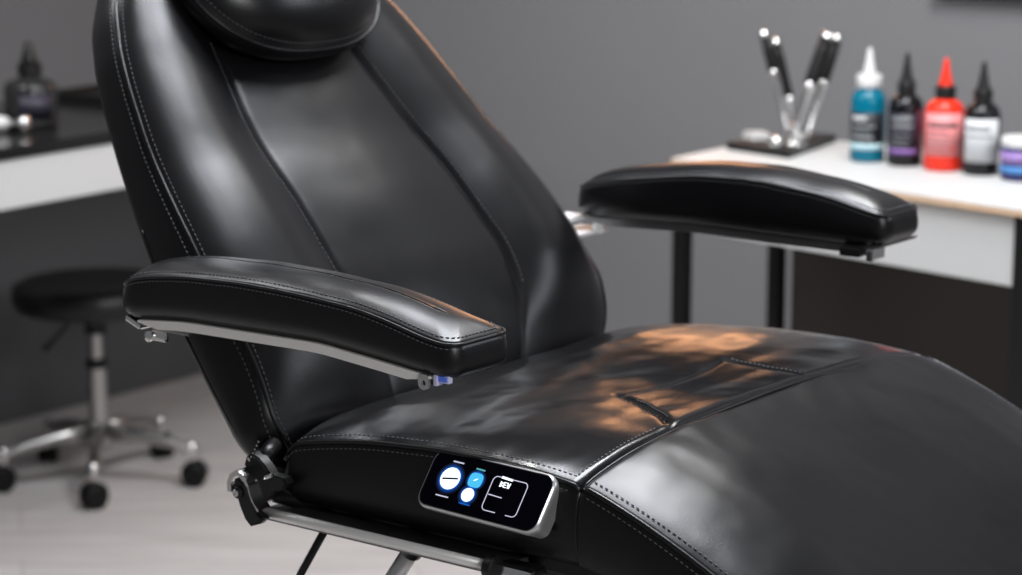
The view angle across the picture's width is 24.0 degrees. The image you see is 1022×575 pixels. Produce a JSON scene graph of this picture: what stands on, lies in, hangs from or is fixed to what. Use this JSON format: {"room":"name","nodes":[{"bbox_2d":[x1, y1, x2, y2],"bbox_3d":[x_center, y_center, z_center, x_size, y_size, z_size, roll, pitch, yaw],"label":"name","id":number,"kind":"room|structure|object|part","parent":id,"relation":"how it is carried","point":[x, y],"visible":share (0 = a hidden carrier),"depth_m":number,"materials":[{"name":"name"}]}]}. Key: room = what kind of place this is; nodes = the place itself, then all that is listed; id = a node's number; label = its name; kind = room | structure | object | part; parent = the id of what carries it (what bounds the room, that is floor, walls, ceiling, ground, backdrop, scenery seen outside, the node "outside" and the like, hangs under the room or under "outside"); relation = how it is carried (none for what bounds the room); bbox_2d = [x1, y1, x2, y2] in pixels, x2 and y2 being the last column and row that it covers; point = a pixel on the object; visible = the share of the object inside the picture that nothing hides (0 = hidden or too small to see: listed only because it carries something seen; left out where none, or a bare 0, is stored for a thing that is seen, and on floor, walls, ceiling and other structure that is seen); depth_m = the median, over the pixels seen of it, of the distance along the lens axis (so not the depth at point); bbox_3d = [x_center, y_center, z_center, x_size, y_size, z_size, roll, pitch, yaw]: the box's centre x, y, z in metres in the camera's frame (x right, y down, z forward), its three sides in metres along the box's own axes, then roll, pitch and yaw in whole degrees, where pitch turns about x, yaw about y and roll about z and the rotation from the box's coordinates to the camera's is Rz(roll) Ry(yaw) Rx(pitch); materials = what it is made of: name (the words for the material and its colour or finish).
{"room":"service shop","nodes":[
{"label":"service shop","id":0,"kind":"room"},
{"bbox_2d":[0,0,200,424],"bbox_3d":[-1.635,-0.866,4.352,0.100,2.700,3.900,9,14,37],"label":"wall","id":1,"kind":"structure","parent":0,"point":[101,229],"depth_m":5.27,"materials":[{"name":"grey paint"}]},
{"bbox_2d":[0,373,209,446],"bbox_3d":[-1.589,0.444,4.576,0.016,0.044,3.800,9,14,37],"label":"baseboard","id":2,"kind":"structure","parent":1,"relation":"attached to","point":[17,431],"depth_m":5.46,"materials":[{"name":"grey paint"}]},
{"bbox_2d":[0,391,481,574],"bbox_3d":[0.300,0.846,2.819,7.500,0.060,8.500,0,11,0],"label":"floor","id":3,"kind":"structure","parent":0,"point":[151,522],"depth_m":4.63,"materials":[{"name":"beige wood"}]},
{"bbox_2d":[0,101,124,210],"bbox_3d":[-0.937,0.067,4.601,0.506,0.774,2.050,8,14,33],"label":"desk","id":4,"kind":"object","parent":3,"relation":"on","point":[74,157],"visible":0.04,"depth_m":4.31,"materials":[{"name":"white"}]},
{"bbox_2d":[0,114,31,132],"bbox_3d":[-0.988,-0.301,4.375,0.233,0.035,0.035,2,11,8],"label":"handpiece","id":5,"kind":"object","parent":4,"relation":"on","point":[24,123],"visible":1,"depth_m":4.36,"materials":[{"name":"silver metal"}]},
{"bbox_2d":[3,41,58,128],"bbox_3d":[-0.890,-0.377,4.441,0.099,0.158,0.099,0,11,0],"label":"dropper bottle","id":6,"kind":"object","parent":4,"relation":"on","point":[30,93],"visible":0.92,"depth_m":4.41,"materials":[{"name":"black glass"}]},
{"bbox_2d":[57,84,101,104],"bbox_3d":[-0.800,-0.401,4.916,0.166,0.018,0.266,8,14,33],"label":"tray","id":7,"kind":"object","parent":4,"relation":"on","point":[88,94],"visible":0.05,"depth_m":4.82,"materials":[{"name":"black plastic"}]},
{"bbox_2d":[0,267,208,509],"bbox_3d":[-0.836,0.192,4.874,0.441,0.422,0.435,0,11,0],"label":"stool","id":8,"kind":"object","parent":3,"relation":"on","point":[91,297],"visible":0.92,"depth_m":4.85,"materials":[{"name":"black leather"}]},
{"bbox_3d":[-0.948,0.312,4.862,0.193,0.059,0.034,-5,12,-24],"label":"leg","id":9,"kind":"part","parent":8,"relation":"part of","materials":[{"name":"silver metal"}]},
{"bbox_3d":[-0.903,0.094,4.840,0.091,0.070,0.016,-6,13,-26],"label":"height lever","id":10,"kind":"part","parent":8,"relation":"part of","materials":[{"name":"black plastic"}]},
{"bbox_3d":[-0.920,0.286,4.993,0.034,0.059,0.193,-10,15,-41],"label":"leg","id":11,"kind":"part","parent":8,"relation":"part of","materials":[{"name":"silver metal"}]},
{"bbox_3d":[-0.842,0.013,4.851,0.332,0.062,0.332,0,11,0],"label":"seat","id":12,"kind":"part","parent":8,"relation":"part of","materials":[{"name":"black leather"}]},
{"bbox_3d":[-0.842,0.068,4.862,0.120,0.050,0.120,0,11,0],"label":"seat plate","id":13,"kind":"part","parent":8,"relation":"part of","materials":[{"name":"black metal"}]},
{"bbox_3d":[-0.830,0.326,4.795,0.034,0.059,0.193,-1,11,-6],"label":"leg","id":14,"kind":"part","parent":8,"relation":"part of","materials":[{"name":"silver metal"}]},
{"bbox_3d":[-0.784,0.283,5.008,0.034,0.059,0.193,6,13,29],"label":"leg","id":15,"kind":"part","parent":8,"relation":"part of","materials":[{"name":"silver metal"}]},
{"bbox_3d":[-0.728,0.308,4.885,0.193,0.059,0.034,2,11,12],"label":"leg","id":16,"kind":"part","parent":8,"relation":"part of","materials":[{"name":"silver metal"}]},
{"bbox_2d":[92,0,1021,574],"bbox_3d":[0.185,0.232,2.422,1.351,1.300,0.795,9,14,37],"label":"chair","id":17,"kind":"object","parent":3,"relation":"on","point":[397,324],"visible":1,"depth_m":2.35,"materials":[{"name":"black leather"}]},
{"bbox_3d":[-0.245,0.203,2.272,0.040,0.046,0.011,9,14,37],"label":"hinge lever","id":18,"kind":"part","parent":17,"relation":"part of","materials":[{"name":"black plastic"}]},
{"bbox_3d":[-0.233,0.160,2.295,0.017,0.028,0.036,4,12,21],"label":"hinge arm","id":19,"kind":"part","parent":17,"relation":"part of","materials":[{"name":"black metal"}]},
{"bbox_3d":[-0.189,0.047,2.224,0.364,0.018,0.081,9,14,37],"label":"arm rail","id":20,"kind":"part","parent":17,"relation":"part of","materials":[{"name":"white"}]},
{"bbox_3d":[-0.273,0.508,2.442,0.015,0.634,0.300,-10,15,-42],"label":"brace rod","id":21,"kind":"part","parent":17,"relation":"part of","materials":[{"name":"black metal"}]},
{"bbox_3d":[-0.192,0.017,2.221,0.428,0.070,0.089,9,14,37],"label":"armrest","id":22,"kind":"part","parent":17,"relation":"part of","materials":[{"name":"black leather"}]},
{"bbox_3d":[-0.202,-0.141,2.599,0.437,0.606,0.602,9,14,37],"label":"backrest","id":23,"kind":"part","parent":17,"relation":"part of","materials":[{"name":"black leather"}]},
{"bbox_3d":[-0.110,0.230,2.210,0.290,0.010,0.036,9,14,37],"label":"rail","id":24,"kind":"part","parent":17,"relation":"part of","materials":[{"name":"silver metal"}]},
{"bbox_3d":[-0.017,0.182,2.120,0.144,0.056,0.049,10,15,41],"label":"control panel","id":25,"kind":"part","parent":17,"relation":"part of","materials":[{"name":"silver metal"}]},
{"bbox_2d":[481,555,502,574],"bbox_3d":[-0.016,0.247,2.112,0.012,0.023,0.023,9,14,37],"label":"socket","id":26,"kind":"object","parent":17,"relation":"attached to","point":[490,564],"depth_m":2.11,"materials":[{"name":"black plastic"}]},
{"bbox_3d":[0.008,0.251,2.109,0.044,0.018,0.026,9,14,37],"label":"rail","id":27,"kind":"part","parent":17,"relation":"part of","materials":[{"name":"black metal"}]},
{"bbox_3d":[0.081,0.121,2.445,0.428,0.104,0.638,9,14,37],"label":"seat","id":28,"kind":"part","parent":17,"relation":"part of","materials":[{"name":"black leather"}]},
{"bbox_3d":[0.262,-0.104,2.747,0.425,0.079,0.089,9,14,37],"label":"armrest","id":29,"kind":"part","parent":17,"relation":"part of","materials":[{"name":"black leather"}]},
{"bbox_3d":[0.272,-0.067,2.753,0.390,0.017,0.081,9,14,37],"label":"arm rail","id":30,"kind":"part","parent":17,"relation":"part of","materials":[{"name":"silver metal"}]},
{"bbox_2d":[671,141,1021,409],"bbox_3d":[0.638,0.168,4.152,0.761,0.750,0.605,6,13,30],"label":"desk","id":31,"kind":"object","parent":3,"relation":"on","point":[950,294],"visible":0.25,"depth_m":4.31,"materials":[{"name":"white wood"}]},
{"bbox_3d":[0.304,0.145,4.300,0.026,0.738,0.026,-10,15,-41],"label":"leg","id":32,"kind":"part","parent":31,"relation":"part of","materials":[{"name":"black metal"}]},
{"bbox_3d":[0.500,0.097,4.541,0.026,0.738,0.026,-10,15,-41],"label":"leg","id":33,"kind":"part","parent":31,"relation":"part of","materials":[{"name":"black metal"}]},
{"bbox_2d":[726,121,835,158],"bbox_3d":[0.522,-0.280,4.334,0.230,0.057,0.158,-10,15,-40],"label":"stand","id":34,"kind":"object","parent":31,"relation":"on","point":[777,145],"visible":0.96,"depth_m":4.27,"materials":[{"name":"black plastic"}]},
{"bbox_2d":[742,130,771,140],"bbox_3d":[0.446,-0.276,4.347,0.044,0.012,0.049,-3,12,-17],"label":"tissue","id":35,"kind":"object","parent":34,"relation":"on","point":[755,135],"visible":0.93,"depth_m":4.33,"materials":[{"name":"white paper"}]},
{"bbox_2d":[759,30,789,136],"bbox_3d":[0.468,-0.362,4.255,0.066,0.188,0.018,8,14,34],"label":"pen","id":36,"kind":"object","parent":34,"relation":"in","point":[764,35],"visible":1,"depth_m":4.25,"materials":[{"name":"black metal"}]},
{"bbox_2d":[769,135,783,147],"bbox_3d":[0.470,-0.259,4.253,0.027,0.021,0.027,0,11,0],"label":"socket","id":37,"kind":"object","parent":34,"relation":"attached to","point":[775,141],"depth_m":4.24,"materials":[{"name":"silver metal"}]},
{"bbox_2d":[771,37,795,120],"bbox_3d":[0.494,-0.359,4.312,0.070,0.177,0.020,10,15,42],"label":"pen","id":38,"kind":"object","parent":34,"relation":"in","point":[776,43],"visible":0.85,"depth_m":4.30,"materials":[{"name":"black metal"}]},
{"bbox_2d":[788,31,833,141],"bbox_3d":[0.530,-0.356,4.241,0.095,0.192,0.026,-7,13,-31],"label":"pen","id":39,"kind":"object","parent":34,"relation":"in","point":[823,47],"visible":1,"depth_m":4.23,"materials":[{"name":"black metal"}]},
{"bbox_2d":[805,33,842,137],"bbox_3d":[0.559,-0.362,4.299,0.087,0.184,0.022,-10,15,-40],"label":"pen","id":40,"kind":"object","parent":34,"relation":"in","point":[826,74],"visible":0.88,"depth_m":4.29,"materials":[{"name":"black metal"}]},
{"bbox_2d":[849,48,885,162],"bbox_3d":[0.621,-0.318,4.168,0.062,0.198,0.062,0,11,0],"label":"ink bottle","id":41,"kind":"object","parent":31,"relation":"on","point":[868,102],"visible":1,"depth_m":4.15,"materials":[{"name":"teal plastic"}]},
{"bbox_2d":[853,115,865,120],"bbox_3d":[0.602,-0.292,4.150,0.026,0.008,0.004,9,15,39],"label":"print","id":42,"kind":"object","parent":41,"relation":"on","point":[855,117],"depth_m":4.15,"materials":[{"name":"grey paper"}]},
{"bbox_2d":[852,131,869,133],"bbox_3d":[0.605,-0.269,4.154,0.036,0.003,0.006,8,14,34],"label":"print","id":43,"kind":"object","parent":41,"relation":"on","point":[853,132],"depth_m":4.15,"materials":[{"name":"grey paper"}]},
{"bbox_2d":[852,135,872,140],"bbox_3d":[0.608,-0.259,4.155,0.038,0.007,0.007,6,13,27],"label":"print","id":44,"kind":"object","parent":41,"relation":"on","point":[854,137],"depth_m":4.15,"materials":[{"name":"grey paper"}]},
{"bbox_2d":[852,124,874,128],"bbox_3d":[0.609,-0.278,4.152,0.042,0.005,0.009,6,13,27],"label":"print","id":45,"kind":"object","parent":41,"relation":"on","point":[854,126],"depth_m":4.15,"materials":[{"name":"grey paper"}]},
{"bbox_3d":[0.792,0.104,4.377,0.621,0.688,0.013,7,13,32],"label":"panel","id":46,"kind":"part","parent":31,"relation":"part of","materials":[{"name":"grey wood"}]},
{"bbox_2d":[887,52,923,166],"bbox_3d":[0.678,-0.307,4.119,0.060,0.195,0.061,0,11,0],"label":"ink bottle","id":47,"kind":"object","parent":31,"relation":"on","point":[906,108],"visible":1,"depth_m":4.10,"materials":[{"name":"black plastic"}]},
{"bbox_2d":[892,125,912,128],"bbox_3d":[0.668,-0.274,4.099,0.035,0.006,0.006,4,12,20],"label":"print","id":48,"kind":"object","parent":47,"relation":"on","point":[893,126],"depth_m":4.10,"materials":[{"name":"grey paper"}]},
{"bbox_2d":[893,117,911,121],"bbox_3d":[0.667,-0.287,4.097,0.033,0.008,0.005,5,12,22],"label":"print","id":49,"kind":"object","parent":47,"relation":"on","point":[895,119],"depth_m":4.09,"materials":[{"name":"grey paper"}]},
{"bbox_2d":[889,148,915,153],"bbox_3d":[0.669,-0.233,4.110,0.047,0.008,0.011,4,12,20],"label":"print","id":50,"kind":"object","parent":47,"relation":"attached to","point":[891,150],"depth_m":4.10,"materials":[{"name":"purple paper"}]},
{"bbox_2d":[923,58,964,171],"bbox_3d":[0.735,-0.294,4.065,0.067,0.190,0.068,0,11,0],"label":"ink bottle","id":51,"kind":"object","parent":31,"relation":"on","point":[944,115],"visible":1,"depth_m":4.05,"materials":[{"name":"red plastic"}]},
{"bbox_2d":[927,130,947,132],"bbox_3d":[0.718,-0.263,4.045,0.037,0.003,0.006,7,13,32],"label":"print","id":52,"kind":"object","parent":51,"relation":"on","point":[928,131],"depth_m":4.04,"materials":[{"name":"red"}]},
{"bbox_2d":[928,122,957,127],"bbox_3d":[0.726,-0.274,4.042,0.051,0.008,0.012,4,12,17],"label":"print","id":53,"kind":"object","parent":51,"relation":"on","point":[930,124],"depth_m":4.04,"materials":[{"name":"grey"}]},
{"bbox_2d":[962,61,1000,175],"bbox_3d":[0.789,-0.284,4.016,0.061,0.190,0.062,0,11,0],"label":"ink bottle","id":54,"kind":"object","parent":31,"relation":"on","point":[982,117],"visible":1,"depth_m":4.00,"materials":[{"name":"black plastic"}]},
{"bbox_2d":[966,148,989,150],"bbox_3d":[0.777,-0.230,4.002,0.040,0.002,0.008,5,12,24],"label":"print","id":55,"kind":"object","parent":54,"relation":"on","point":[967,149],"depth_m":4.00,"materials":[{"name":"grey paper"}]},
{"bbox_2d":[966,126,990,130],"bbox_3d":[0.777,-0.264,3.995,0.040,0.007,0.008,5,12,24],"label":"print","id":56,"kind":"object","parent":54,"relation":"on","point":[968,128],"depth_m":3.99,"materials":[{"name":"grey paper"}]},
{"bbox_2d":[966,134,993,137],"bbox_3d":[0.781,-0.252,3.998,0.046,0.004,0.011,4,12,17],"label":"print","id":57,"kind":"object","parent":54,"relation":"on","point":[967,135],"depth_m":3.99,"materials":[{"name":"grey paper"}]},
{"bbox_2d":[1000,134,1021,181],"bbox_3d":[0.846,-0.214,3.969,0.073,0.072,0.073,0,11,0],"label":"jar","id":58,"kind":"object","parent":31,"relation":"on","point":[1011,148],"visible":1,"depth_m":3.94,"materials":[{"name":"blue"}]},
{"bbox_3d":[0.846,-0.242,3.964,0.071,0.016,0.071,0,11,0],"label":"lid","id":59,"kind":"part","parent":58,"relation":"part of","materials":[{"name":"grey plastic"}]},
{"bbox_3d":[0.797,0.252,3.760,0.032,0.738,0.032,-10,15,-41],"label":"leg","id":60,"kind":"part","parent":31,"relation":"part of","materials":[{"name":"black metal"}]},
{"bbox_2d":[391,0,1021,332],"bbox_3d":[1.179,-0.923,4.638,4.100,2.700,0.100,9,14,37],"label":"wall","id":61,"kind":"structure","parent":0,"point":[582,90],"depth_m":5.33,"materials":[{"name":"grey paint"}]}
]}

